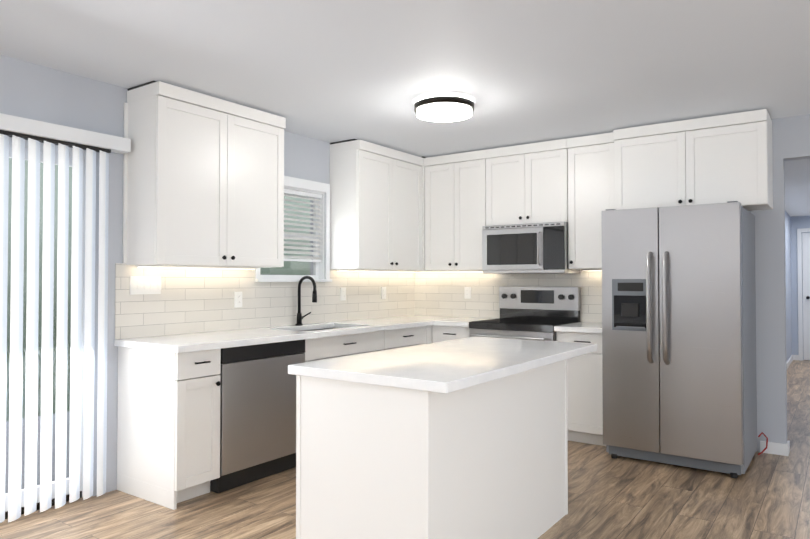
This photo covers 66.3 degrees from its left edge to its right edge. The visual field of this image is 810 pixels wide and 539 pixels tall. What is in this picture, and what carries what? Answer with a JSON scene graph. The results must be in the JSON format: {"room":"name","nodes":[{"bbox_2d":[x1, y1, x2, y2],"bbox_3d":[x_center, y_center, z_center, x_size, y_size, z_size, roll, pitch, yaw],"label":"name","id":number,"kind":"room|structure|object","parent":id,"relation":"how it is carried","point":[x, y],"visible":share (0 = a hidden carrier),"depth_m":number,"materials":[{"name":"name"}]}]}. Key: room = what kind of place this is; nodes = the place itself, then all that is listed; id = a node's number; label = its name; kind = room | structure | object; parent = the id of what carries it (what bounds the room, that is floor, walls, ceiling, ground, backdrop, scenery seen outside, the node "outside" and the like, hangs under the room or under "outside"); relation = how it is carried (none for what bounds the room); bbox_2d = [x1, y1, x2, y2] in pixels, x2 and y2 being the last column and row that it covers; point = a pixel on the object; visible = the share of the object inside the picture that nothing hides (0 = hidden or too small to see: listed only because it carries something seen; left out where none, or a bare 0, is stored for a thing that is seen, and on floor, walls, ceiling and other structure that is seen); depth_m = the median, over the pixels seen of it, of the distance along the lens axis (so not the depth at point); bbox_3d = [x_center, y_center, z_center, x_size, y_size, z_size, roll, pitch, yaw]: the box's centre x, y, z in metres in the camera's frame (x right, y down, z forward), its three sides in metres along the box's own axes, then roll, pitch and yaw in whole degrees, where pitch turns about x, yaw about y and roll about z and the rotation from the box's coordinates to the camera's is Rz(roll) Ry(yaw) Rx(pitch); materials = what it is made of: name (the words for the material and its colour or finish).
{"room":"kitchen","nodes":[
{"label":"kitchen","id":0,"kind":"room"},
{"bbox_2d":[0,55,409,495],"bbox_3d":[-2.225,0.098,3.243,0.120,2.470,8.120,-1,-1,35],"label":"wall","id":1,"kind":"structure","parent":0,"point":[29,90],"depth_m":3.73,"materials":[{"name":"grey paint"}]},
{"bbox_2d":[5,137,85,518],"bbox_3d":[-2.411,0.303,2.985,0.070,2.046,1.786,-1,-1,35],"label":"sliding glass door","id":2,"kind":"structure","parent":1,"relation":"in","point":[82,330],"depth_m":3.61,"materials":[{"name":"white"}]},
{"bbox_2d":[0,113,130,522],"bbox_3d":[-2.298,0.251,2.943,0.096,2.117,2.050,-1,-1,35],"label":"vertical blinds","id":3,"kind":"object","parent":1,"relation":"attached to","point":[21,130],"visible":1,"depth_m":3.42,"materials":[{"name":"white plastic"}]},
{"bbox_2d":[123,81,285,267],"bbox_3d":[-1.296,-0.571,4.154,0.356,1.098,1.040,-1,-1,35],"label":"upper cabinet","id":4,"kind":"object","parent":1,"relation":"attached to","point":[203,180],"visible":1,"depth_m":3.91,"materials":[{"name":"white wood"}]},
{"bbox_2d":[136,265,255,268],"bbox_3d":[-1.385,-0.013,4.219,0.030,0.012,0.940,-1,-1,35],"label":"under-cabinet light","id":5,"kind":"object","parent":4,"relation":"attached to","point":[149,266],"visible":1,"depth_m":4.14,"materials":[{"name":"white plastic"}]},
{"bbox_2d":[115,263,413,338],"bbox_3d":[-0.835,0.217,5.099,0.006,0.464,3.228,-1,-1,35],"label":"backsplash","id":6,"kind":"structure","parent":1,"relation":"attached to","point":[192,300],"depth_m":4.55,"materials":[{"name":"tile"}]},
{"bbox_2d":[130,276,160,294],"bbox_3d":[-1.647,0.100,3.932,0.014,0.113,0.208,-1,-1,35],"label":"light switch","id":7,"kind":"object","parent":6,"relation":"attached to","point":[145,284],"visible":1,"depth_m":3.93,"materials":[{"name":"white plastic"}]},
{"bbox_2d":[234,292,241,307],"bbox_3d":[-1.219,0.220,4.539,0.012,0.115,0.070,-1,-1,35],"label":"electrical outlet","id":8,"kind":"object","parent":6,"relation":"attached to","point":[237,299],"visible":1,"depth_m":4.53,"materials":[{"name":"white plastic"}]},
{"bbox_2d":[340,287,345,300],"bbox_3d":[-0.547,0.216,5.491,0.012,0.115,0.070,-1,-1,35],"label":"electrical outlet","id":9,"kind":"object","parent":6,"relation":"attached to","point":[342,293],"visible":1,"depth_m":5.48,"materials":[{"name":"white plastic"}]},
{"bbox_2d":[381,287,385,298],"bbox_3d":[-0.204,0.225,5.977,0.012,0.115,0.070,-1,-1,35],"label":"electrical outlet","id":10,"kind":"object","parent":6,"relation":"attached to","point":[383,292],"visible":1,"depth_m":5.97,"materials":[{"name":"white plastic"}]},
{"bbox_2d":[255,176,331,281],"bbox_3d":[-0.929,-0.321,5.041,0.168,0.842,0.826,-1,-1,35],"label":"kitchen window","id":11,"kind":"structure","parent":1,"relation":"in","point":[317,194],"depth_m":5.20,"materials":[{"name":"white"}]},
{"bbox_2d":[330,139,422,270],"bbox_3d":[-0.233,-0.545,5.660,0.356,1.098,0.958,-1,-1,35],"label":"upper cabinet","id":12,"kind":"object","parent":1,"relation":"attached to","point":[375,206],"visible":1,"depth_m":5.37,"materials":[{"name":"white wood"}]},
{"bbox_2d":[337,269,415,271],"bbox_3d":[-0.230,0.015,5.854,0.030,0.012,1.215,-1,-1,35],"label":"under-cabinet light","id":13,"kind":"object","parent":12,"relation":"attached to","point":[375,270],"visible":0.89,"depth_m":5.78,"materials":[{"name":"white plastic"}]},
{"bbox_2d":[0,360,809,538],"bbox_3d":[2.494,1.371,3.733,7.600,0.060,15.000,-1,-1,35],"label":"floor","id":14,"kind":"structure","parent":0,"point":[766,496],"depth_m":3.48,"materials":[{"name":"brown wood"}]},
{"bbox_2d":[117,347,220,509],"bbox_3d":[-1.412,0.903,3.727,0.631,0.875,0.300,-1,-1,35],"label":"base cabinet","id":15,"kind":"object","parent":14,"relation":"on","point":[168,432],"visible":0.92,"depth_m":3.58,"materials":[{"name":"white wood"}]},
{"bbox_2d":[210,339,304,492],"bbox_3d":[-1.131,0.910,4.140,0.608,0.867,0.694,-1,-1,35],"label":"dishwasher","id":16,"kind":"object","parent":14,"relation":"on","point":[258,412],"visible":0.5,"depth_m":3.90,"materials":[{"name":"silver metal"}]},
{"bbox_2d":[305,331,383,361],"bbox_3d":[-0.659,0.922,4.793,0.631,0.875,0.910,-1,-1,35],"label":"base cabinet","id":17,"kind":"object","parent":14,"relation":"on","point":[334,346],"visible":0.15,"depth_m":4.59,"materials":[{"name":"white wood"}]},
{"bbox_2d":[114,315,449,352],"bbox_3d":[-0.573,0.466,4.910,0.646,0.040,3.238,-1,-1,35],"label":"countertop","id":18,"kind":"structure","parent":17,"relation":"on","point":[190,342],"depth_m":4.16,"materials":[{"name":"white stone"}]},
{"bbox_2d":[295,276,316,325],"bbox_3d":[-0.761,0.247,4.945,0.216,0.397,0.134,-1,-1,35],"label":"faucet","id":19,"kind":"object","parent":18,"relation":"on","point":[300,317],"visible":1,"depth_m":4.94,"materials":[{"name":"black metal"}]},
{"bbox_2d":[304,328,371,361],"bbox_3d":[-0.648,0.587,4.815,0.448,0.201,0.793,-1,-1,35],"label":"sink basin","id":20,"kind":"object","parent":18,"relation":"in","point":[325,329],"visible":0.02,"depth_m":5.01,"materials":[{"name":"silver metal"}]},
{"bbox_2d":[383,326,425,349],"bbox_3d":[-0.218,0.933,5.417,0.631,0.875,0.620,-1,-1,35],"label":"base cabinet","id":21,"kind":"object","parent":14,"relation":"on","point":[402,338],"visible":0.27,"depth_m":5.24,"materials":[{"name":"white wood"}]},
{"bbox_2d":[425,325,432,343],"bbox_3d":[0.144,0.942,5.959,0.598,0.875,0.683,-1,-1,35],"label":"base cabinet","id":22,"kind":"object","parent":14,"relation":"on","point":[428,334],"visible":0.06,"depth_m":5.54,"materials":[{"name":"white wood"}]},
{"bbox_2d":[296,359,567,538],"bbox_3d":[0.213,0.891,3.020,0.673,0.875,1.398,-1,-1,35],"label":"kitchen island","id":23,"kind":"object","parent":14,"relation":"on","point":[488,460],"visible":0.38,"depth_m":2.53,"materials":[{"name":"white wood"}]},
{"bbox_2d":[288,337,596,393],"bbox_3d":[0.296,0.435,3.085,0.795,0.040,1.640,-1,-1,35],"label":"island countertop","id":24,"kind":"structure","parent":23,"relation":"on","point":[449,366],"depth_m":2.73,"materials":[{"name":"white stone"}]},
{"bbox_2d":[432,325,470,342],"bbox_3d":[0.569,0.937,5.691,0.401,0.875,0.631,-1,-1,35],"label":"base cabinet","id":25,"kind":"object","parent":14,"relation":"on","point":[443,333],"visible":0.21,"depth_m":5.48,"materials":[{"name":"white wood"}]},
{"bbox_2d":[434,317,498,326],"bbox_3d":[0.585,0.479,5.671,0.340,0.040,0.658,-1,-1,35],"label":"countertop","id":26,"kind":"structure","parent":25,"relation":"on","point":[453,321],"depth_m":5.51,"materials":[{"name":"white stone"}]},
{"bbox_2d":[469,287,580,340],"bbox_3d":[1.022,0.761,5.324,0.756,1.215,0.694,-1,-1,35],"label":"range","id":27,"kind":"object","parent":14,"relation":"on","point":[533,313],"visible":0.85,"depth_m":5.42,"materials":[{"name":"silver metal"}]},
{"bbox_2d":[556,331,605,445],"bbox_3d":[1.539,0.926,5.006,0.442,0.875,0.631,-1,-1,35],"label":"base cabinet","id":28,"kind":"object","parent":14,"relation":"on","point":[584,402],"visible":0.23,"depth_m":4.78,"materials":[{"name":"white wood"}]},
{"bbox_2d":[554,322,601,333],"bbox_3d":[1.535,0.468,5.010,0.439,0.040,0.643,-1,-1,35],"label":"countertop","id":29,"kind":"structure","parent":28,"relation":"on","point":[587,327],"depth_m":4.83,"materials":[{"name":"white stone"}]},
{"bbox_2d":[601,201,767,477],"bbox_3d":[2.013,0.460,4.468,0.955,1.787,0.900,-1,-1,35],"label":"refrigerator","id":30,"kind":"object","parent":14,"relation":"on","point":[679,386],"visible":1,"depth_m":4.16,"materials":[{"name":"silver metal"}]},
{"bbox_2d":[0,0,809,157],"bbox_3d":[0.597,-1.215,1.090,7.600,0.080,8.420,-1,-1,35],"label":"ceiling","id":31,"kind":"structure","parent":0,"point":[519,72],"depth_m":3.32,"materials":[{"name":"grey paint"}]},
{"bbox_2d":[414,95,473,121],"bbox_3d":[0.263,-1.072,4.152,0.400,0.097,0.400,-1,-1,35],"label":"ceiling light","id":32,"kind":"object","parent":31,"relation":"attached to","point":[442,108],"visible":1,"depth_m":4.04,"materials":[{"name":"white plastic"}]},
{"bbox_2d":[423,114,809,451],"bbox_3d":[3.039,0.118,4.423,7.120,2.470,0.120,-1,-1,35],"label":"wall","id":33,"kind":"structure","parent":0,"point":[790,138],"depth_m":4.57,"materials":[{"name":"grey paint"}]},
{"bbox_2d":[420,157,426,270],"bbox_3d":[0.138,-0.536,6.197,0.343,1.098,0.343,-1,-1,35],"label":"upper cabinet","id":34,"kind":"object","parent":33,"relation":"attached to","point":[423,217],"visible":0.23,"depth_m":5.96,"materials":[{"name":"white wood"}]},
{"bbox_2d":[424,150,485,270],"bbox_3d":[0.544,-0.541,5.902,0.657,1.098,0.356,-1,-1,35],"label":"upper cabinet","id":35,"kind":"object","parent":33,"relation":"attached to","point":[455,203],"visible":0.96,"depth_m":5.77,"materials":[{"name":"white wood"}]},
{"bbox_2d":[416,270,482,271],"bbox_3d":[0.473,0.019,6.083,0.915,0.012,0.030,-1,-1,35],"label":"light","id":36,"kind":"object","parent":35,"relation":"attached to","point":[451,271],"visible":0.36,"depth_m":6.08,"materials":[{"name":"white plastic"}]},
{"bbox_2d":[414,269,601,321],"bbox_3d":[1.000,0.286,5.782,2.204,0.580,0.006,-1,-1,35],"label":"backsplash","id":37,"kind":"structure","parent":33,"relation":"attached to","point":[438,293],"depth_m":5.96,"materials":[{"name":"tile"}]},
{"bbox_2d":[464,287,470,298],"bbox_3d":[0.612,0.226,6.046,0.070,0.115,0.012,-1,-1,35],"label":"electrical outlet","id":38,"kind":"object","parent":37,"relation":"attached to","point":[467,292],"visible":1,"depth_m":6.04,"materials":[{"name":"white plastic"}]},
{"bbox_2d":[485,139,567,225],"bbox_3d":[1.125,-0.744,5.496,0.762,0.706,0.356,-1,-1,35],"label":"upper cabinet","id":39,"kind":"object","parent":33,"relation":"attached to","point":[526,183],"visible":0.88,"depth_m":5.36,"materials":[{"name":"white wood"}]},
{"bbox_2d":[482,222,580,273],"bbox_3d":[1.095,-0.177,5.444,0.758,0.425,0.444,-1,-1,35],"label":"microwave","id":40,"kind":"object","parent":39,"relation":"attached to","point":[535,248],"visible":0.98,"depth_m":5.28,"materials":[{"name":"silver metal"}]},
{"bbox_2d":[567,132,614,268],"bbox_3d":[1.601,-0.553,5.156,0.402,1.098,0.356,-1,-1,35],"label":"upper cabinet","id":41,"kind":"object","parent":33,"relation":"attached to","point":[591,193],"visible":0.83,"depth_m":5.05,"materials":[{"name":"white wood"}]},
{"bbox_2d":[582,269,601,270],"bbox_3d":[1.667,0.004,5.240,0.342,0.012,0.030,-1,-1,35],"label":"light","id":42,"kind":"object","parent":41,"relation":"attached to","point":[591,269],"visible":0.39,"depth_m":5.28,"materials":[{"name":"white plastic"}]},
{"bbox_2d":[613,109,772,210],"bbox_3d":[2.171,-0.776,4.712,1.041,0.668,0.431,-1,-1,35],"label":"upper cabinet","id":43,"kind":"object","parent":33,"relation":"attached to","point":[725,158],"visible":0.94,"depth_m":4.52,"materials":[{"name":"white wood"}]},
{"bbox_2d":[785,211,791,360],"bbox_3d":[4.338,0.255,7.422,0.120,2.300,6.280,-1,-1,35],"label":"wall","id":44,"kind":"structure","parent":0,"point":[788,285],"depth_m":9.44,"materials":[{"name":"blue paint"}]},
{"bbox_2d":[787,355,793,368],"bbox_3d":[4.395,1.361,7.362,0.020,0.085,6.280,-1,-1,35],"label":"baseboard","id":45,"kind":"structure","parent":44,"relation":"attached to","point":[791,358],"depth_m":9.45,"materials":[{"name":"white"}]},
{"bbox_2d":[784,159,809,216],"bbox_3d":[6.148,-0.954,6.348,4.600,0.080,6.580,-1,-1,35],"label":"ceiling","id":46,"kind":"structure","parent":0,"point":[797,187],"depth_m":6.85,"materials":[{"name":"grey paint"}]},
{"bbox_2d":[790,216,809,354],"bbox_3d":[6.906,0.291,9.525,1.890,2.300,0.120,-1,-1,35],"label":"wall","id":47,"kind":"structure","parent":0,"point":[798,222],"depth_m":9.92,"materials":[{"name":"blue paint"}]},
{"bbox_2d":[797,228,809,360],"bbox_3d":[6.650,0.393,9.620,0.940,2.100,0.014,-1,-1,35],"label":"door frame","id":48,"kind":"structure","parent":47,"relation":"attached to","point":[800,307],"depth_m":9.87,"materials":[{"name":"white"}]},
{"bbox_2d":[802,232,809,359],"bbox_3d":[6.662,0.421,9.637,0.812,2.028,0.105,-1,-1,35],"label":"hall door","id":49,"kind":"structure","parent":47,"relation":"in","point":[806,286],"depth_m":9.86,"materials":[{"name":"white wood"}]},
{"label":"outside","id":50,"kind":"structure","parent":0,"visible":0},
{"bbox_2d":[6,158,309,421],"bbox_3d":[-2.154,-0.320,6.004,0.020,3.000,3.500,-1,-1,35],"label":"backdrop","id":51,"kind":"structure","parent":50,"point":[284,270],"depth_m":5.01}
]}

